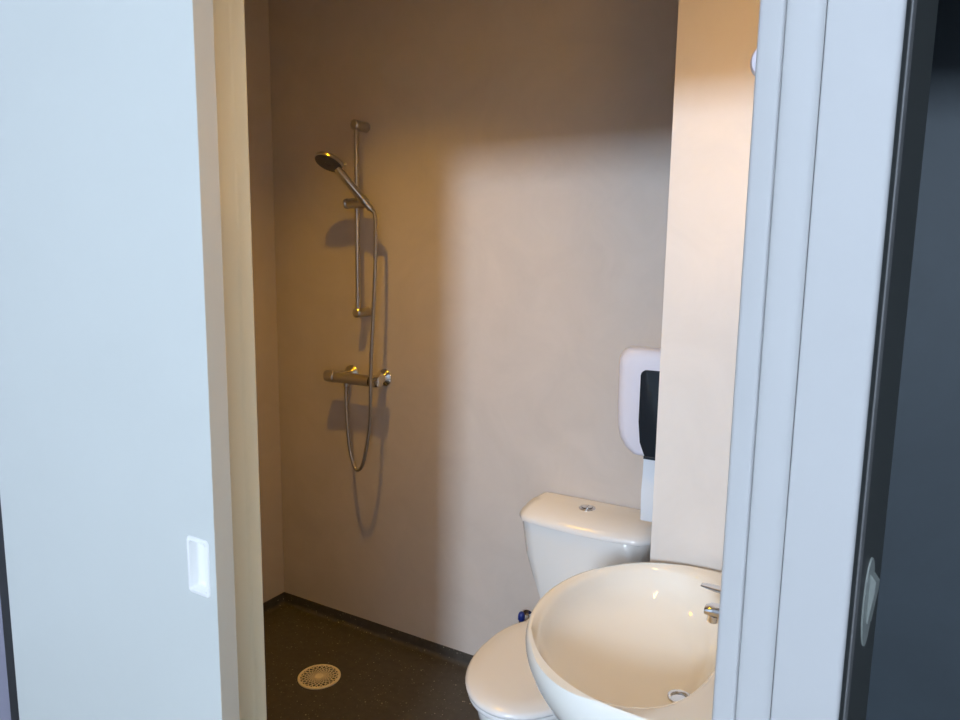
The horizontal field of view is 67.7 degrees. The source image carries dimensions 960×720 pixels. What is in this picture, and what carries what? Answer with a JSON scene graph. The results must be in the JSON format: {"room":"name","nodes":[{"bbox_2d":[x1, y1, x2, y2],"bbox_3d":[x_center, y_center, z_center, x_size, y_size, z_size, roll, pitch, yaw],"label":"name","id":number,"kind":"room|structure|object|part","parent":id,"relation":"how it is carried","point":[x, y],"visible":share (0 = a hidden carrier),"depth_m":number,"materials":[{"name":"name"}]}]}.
{"room":"hallway outside bathroom","nodes":[
{"label":"hallway outside bathroom","id":0,"kind":"room"},
{"bbox_2d":[0,599,10,719],"bbox_3d":[-0.782,-0.335,1.514,2.593,3.300,0.080,6,10,30],"label":"wall","id":1,"kind":"structure","parent":0,"point":[5,714],"depth_m":1.93,"materials":[{"name":"grey paint"}]},
{"bbox_2d":[0,0,239,719],"bbox_3d":[-0.828,0.269,1.536,0.800,2.073,0.045,6,10,30],"label":"door","id":2,"kind":"structure","parent":1,"relation":"in","point":[117,585],"depth_m":1.42,"materials":[{"name":"white laminate"}]},
{"bbox_3d":[-0.531,0.392,1.364,0.062,0.115,0.018,6,10,30],"label":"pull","id":3,"kind":"part","parent":2,"relation":"part of","materials":[{"name":"white plastic"}]},
{"bbox_2d":[213,0,266,719],"bbox_3d":[-0.473,0.318,1.420,0.022,2.045,0.082,6,10,30],"label":"trim","id":4,"kind":"structure","parent":1,"relation":"attached to","point":[228,15],"depth_m":1.37,"materials":[{"name":"beige wood"}]},
{"bbox_2d":[244,0,283,602],"bbox_3d":[-1.189,-0.135,2.521,0.080,2.600,1.190,6,10,30],"label":"wall","id":5,"kind":"structure","parent":0,"point":[256,11],"depth_m":2.94,"materials":[{"name":"white paint"}]},
{"bbox_2d":[263,592,283,615],"bbox_3d":[-1.165,1.131,2.682,0.019,0.050,1.190,6,10,30],"label":"baseboard","id":6,"kind":"structure","parent":5,"relation":"attached to","point":[275,603],"depth_m":3.13,"materials":[{"name":"plastic"}]},
{"bbox_2d":[264,605,479,719],"bbox_3d":[-0.272,1.285,2.169,2.217,0.080,1.330,6,10,30],"label":"floor","id":7,"kind":"structure","parent":0,"point":[380,679],"depth_m":2.64,"materials":[{"name":"plastic"}]},
{"bbox_2d":[297,664,340,689],"bbox_3d":[-0.594,1.169,2.641,0.156,0.006,0.156,6,10,30],"label":"floor drain","id":8,"kind":"object","parent":7,"relation":"on","point":[320,676],"visible":1,"depth_m":2.64,"materials":[{"name":"silver metal"}]},
{"bbox_2d":[465,492,651,719],"bbox_3d":[0.194,0.878,2.110,0.488,0.755,0.722,6,10,30],"label":"toilet","id":9,"kind":"object","parent":7,"relation":"on","point":[566,537],"visible":0.55,"depth_m":2.17,"materials":[{"name":"white ceramic"}]},
{"bbox_3d":[0.157,0.852,1.998,0.356,0.024,0.497,6,10,30],"label":"lid","id":10,"kind":"part","parent":9,"relation":"part of","materials":[{"name":"white plastic"}]},
{"bbox_3d":[0.156,0.874,2.000,0.348,0.018,0.482,6,10,30],"label":"seat","id":11,"kind":"part","parent":9,"relation":"part of","materials":[{"name":"white plastic"}]},
{"bbox_3d":[0.213,1.061,2.132,0.336,0.388,0.704,6,10,30],"label":"bowl","id":12,"kind":"part","parent":9,"relation":"part of","materials":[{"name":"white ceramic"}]},
{"bbox_3d":[0.348,0.505,2.276,0.451,0.050,0.196,6,10,30],"label":"cistern lid","id":13,"kind":"part","parent":9,"relation":"part of","materials":[{"name":"white ceramic"}]},
{"bbox_2d":[268,0,678,655],"bbox_3d":[0.793,-0.046,2.114,3.927,2.600,0.080,6,10,30],"label":"wall","id":14,"kind":"structure","parent":0,"point":[515,155],"depth_m":2.56,"materials":[{"name":"beige paint"}]},
{"bbox_2d":[342,119,370,317],"bbox_3d":[-0.429,-0.515,2.640,0.105,0.724,0.172,-5,10,-35],"label":"shower rail","id":15,"kind":"object","parent":14,"relation":"attached to","point":[354,203],"visible":0.94,"depth_m":2.65,"materials":[{"name":"silver metal"}]},
{"bbox_2d":[314,151,372,210],"bbox_3d":[-0.488,-0.631,2.531,0.204,0.201,0.100,2,8,10],"label":"shower head","id":16,"kind":"object","parent":15,"relation":"hanging from","point":[328,161],"visible":0.99,"depth_m":2.53,"materials":[{"name":"silver metal"}]},
{"bbox_3d":[-0.449,-0.610,2.548,0.136,0.154,0.029,0,8,-7],"label":"handle","id":17,"kind":"part","parent":16,"relation":"part of","materials":[{"name":"silver metal"}]},
{"bbox_3d":[-0.497,-0.584,2.670,0.015,0.039,0.039,6,10,30],"label":"knob","id":18,"kind":"part","parent":15,"relation":"part of","materials":[{"name":"silver metal"}]},
{"bbox_3d":[-0.458,-0.517,2.661,0.018,0.718,0.017,6,10,30],"label":"rail","id":19,"kind":"part","parent":15,"relation":"part of","materials":[{"name":"silver metal"}]},
{"bbox_2d":[323,365,391,387],"bbox_3d":[-0.475,0.067,2.767,0.273,0.072,0.100,6,10,30],"label":"shower mixer","id":20,"kind":"object","parent":14,"relation":"attached to","point":[351,375],"visible":0.95,"depth_m":2.74,"materials":[{"name":"silver metal"}]},
{"bbox_3d":[-0.584,0.063,2.799,0.052,0.047,0.047,6,10,30],"label":"temperature knob","id":21,"kind":"part","parent":20,"relation":"part of","materials":[{"name":"silver metal"}]},
{"bbox_2d":[344,208,376,471],"bbox_3d":[-0.454,-0.061,2.680,0.187,0.994,0.034,8,11,38],"label":"shower hose","id":22,"kind":"object","parent":20,"relation":"attached to","point":[372,210],"visible":1,"depth_m":2.64,"materials":[{"name":"silver metal"}]},
{"bbox_3d":[-0.389,0.082,2.687,0.043,0.047,0.047,6,10,30],"label":"flow knob","id":23,"kind":"part","parent":20,"relation":"part of","materials":[{"name":"silver metal"}]},
{"bbox_2d":[284,592,472,668],"bbox_3d":[0.045,1.152,2.660,2.137,0.050,0.019,6,10,30],"label":"baseboard","id":24,"kind":"structure","parent":14,"relation":"attached to","point":[456,657],"depth_m":2.92,"materials":[{"name":"plastic"}]},
{"bbox_2d":[518,609,531,622],"bbox_3d":[0.156,0.911,2.533,0.044,0.060,0.068,6,10,30],"label":"valve","id":25,"kind":"object","parent":14,"relation":"attached to","point":[524,615],"visible":0.72,"depth_m":2.51,"materials":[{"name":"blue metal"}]},
{"bbox_3d":[0.146,0.901,2.513,0.026,0.033,0.027,6,10,30],"label":"handle","id":26,"kind":"part","parent":25,"relation":"part of","materials":[{"name":"blue plastic"}]},
{"bbox_2d":[618,346,660,460],"bbox_3d":[0.579,0.121,2.086,0.312,0.323,0.222,6,10,30],"label":"dispenser","id":27,"kind":"object","parent":14,"relation":"attached to","point":[639,367],"visible":0.42,"depth_m":2.03,"materials":[{"name":"white plastic"}]},
{"bbox_2d":[640,459,654,521],"bbox_3d":[0.540,0.383,2.060,0.152,0.194,0.019,6,10,30],"label":"paper towel","id":28,"kind":"object","parent":27,"relation":"hanging from","point":[647,488],"visible":0.2,"depth_m":2.09,"materials":[{"name":"white paper"}]},
{"bbox_2d":[650,0,759,572],"bbox_3d":[0.623,0.014,1.692,0.374,2.600,0.078,6,10,30],"label":"wall partition","id":29,"kind":"structure","parent":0,"point":[717,39],"depth_m":1.68,"materials":[{"name":"paint"}]},
{"bbox_2d":[866,0,959,719],"bbox_3d":[1.669,0.067,1.439,1.565,2.599,0.224,6,10,30],"label":"wall","id":30,"kind":"structure","parent":0,"point":[915,674],"depth_m":1.69,"materials":[{"name":"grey paint"}]},
{"bbox_3d":[1.070,-0.154,0.467,1.678,3.300,0.060,6,10,30],"label":"wall","id":31,"kind":"structure","parent":0,"visible":0},
{"bbox_2d":[712,0,786,719],"bbox_3d":[0.339,0.348,0.950,0.029,2.145,0.092,6,10,30],"label":"trim","id":32,"kind":"structure","parent":31,"relation":"attached to","point":[772,13],"depth_m":0.86,"materials":[{"name":"white wood"}]},
{"bbox_2d":[735,0,827,719],"bbox_3d":[0.369,0.351,0.933,0.041,2.145,0.084,6,10,30],"label":"trim","id":33,"kind":"structure","parent":31,"relation":"attached to","point":[805,27],"depth_m":0.84,"materials":[{"name":"white wood"}]},
{"bbox_2d":[770,0,906,719],"bbox_3d":[0.420,0.356,0.902,0.075,2.145,0.086,6,10,30],"label":"trim","id":34,"kind":"structure","parent":31,"relation":"attached to","point":[862,58],"depth_m":0.81,"materials":[{"name":"white wood"}]},
{"bbox_2d":[839,0,938,719],"bbox_3d":[0.462,0.369,0.889,0.045,2.125,0.089,6,10,30],"label":"trim","id":35,"kind":"structure","parent":31,"relation":"attached to","point":[921,15],"depth_m":0.83,"materials":[{"name":"grey"}]},
{"bbox_3d":[0.477,0.298,0.879,0.028,0.116,0.002,-6,11,-41],"label":"strike plate","id":36,"kind":"part","parent":35,"relation":"part of","materials":[{"name":"grey metal"}]},
{"bbox_3d":[0.722,0.054,1.429,0.065,2.600,1.190,6,10,30],"label":"wall","id":37,"kind":"structure","parent":0,"visible":0},
{"bbox_2d":[525,562,721,719],"bbox_3d":[0.358,0.744,1.494,0.511,0.418,0.640,6,10,30],"label":"washbasin","id":38,"kind":"object","parent":37,"relation":"attached to","point":[627,641],"visible":0.8,"depth_m":1.54,"materials":[{"name":"white ceramic"}]},
{"bbox_2d":[701,582,720,623],"bbox_3d":[0.493,0.497,1.369,0.141,0.114,0.054,6,10,30],"label":"tap","id":39,"kind":"object","parent":38,"relation":"on","point":[711,610],"visible":0.28,"depth_m":1.38,"materials":[{"name":"silver metal"}]},
{"bbox_3d":[0.489,0.449,1.365,0.130,0.017,0.036,6,10,30],"label":"lever","id":40,"kind":"part","parent":39,"relation":"part of","materials":[{"name":"silver metal"}]},
{"bbox_3d":[0.480,0.491,1.376,0.092,0.031,0.038,6,10,30],"label":"spout","id":41,"kind":"part","parent":39,"relation":"part of","materials":[{"name":"silver metal"}]},
{"bbox_2d":[750,49,756,75],"bbox_3d":[0.518,-0.474,1.154,0.106,0.098,0.310,6,10,30],"label":"wall lamp","id":42,"kind":"object","parent":37,"relation":"attached to","point":[753,58],"visible":0.04,"depth_m":1.05,"materials":[{"name":"white plastic"}]}
]}

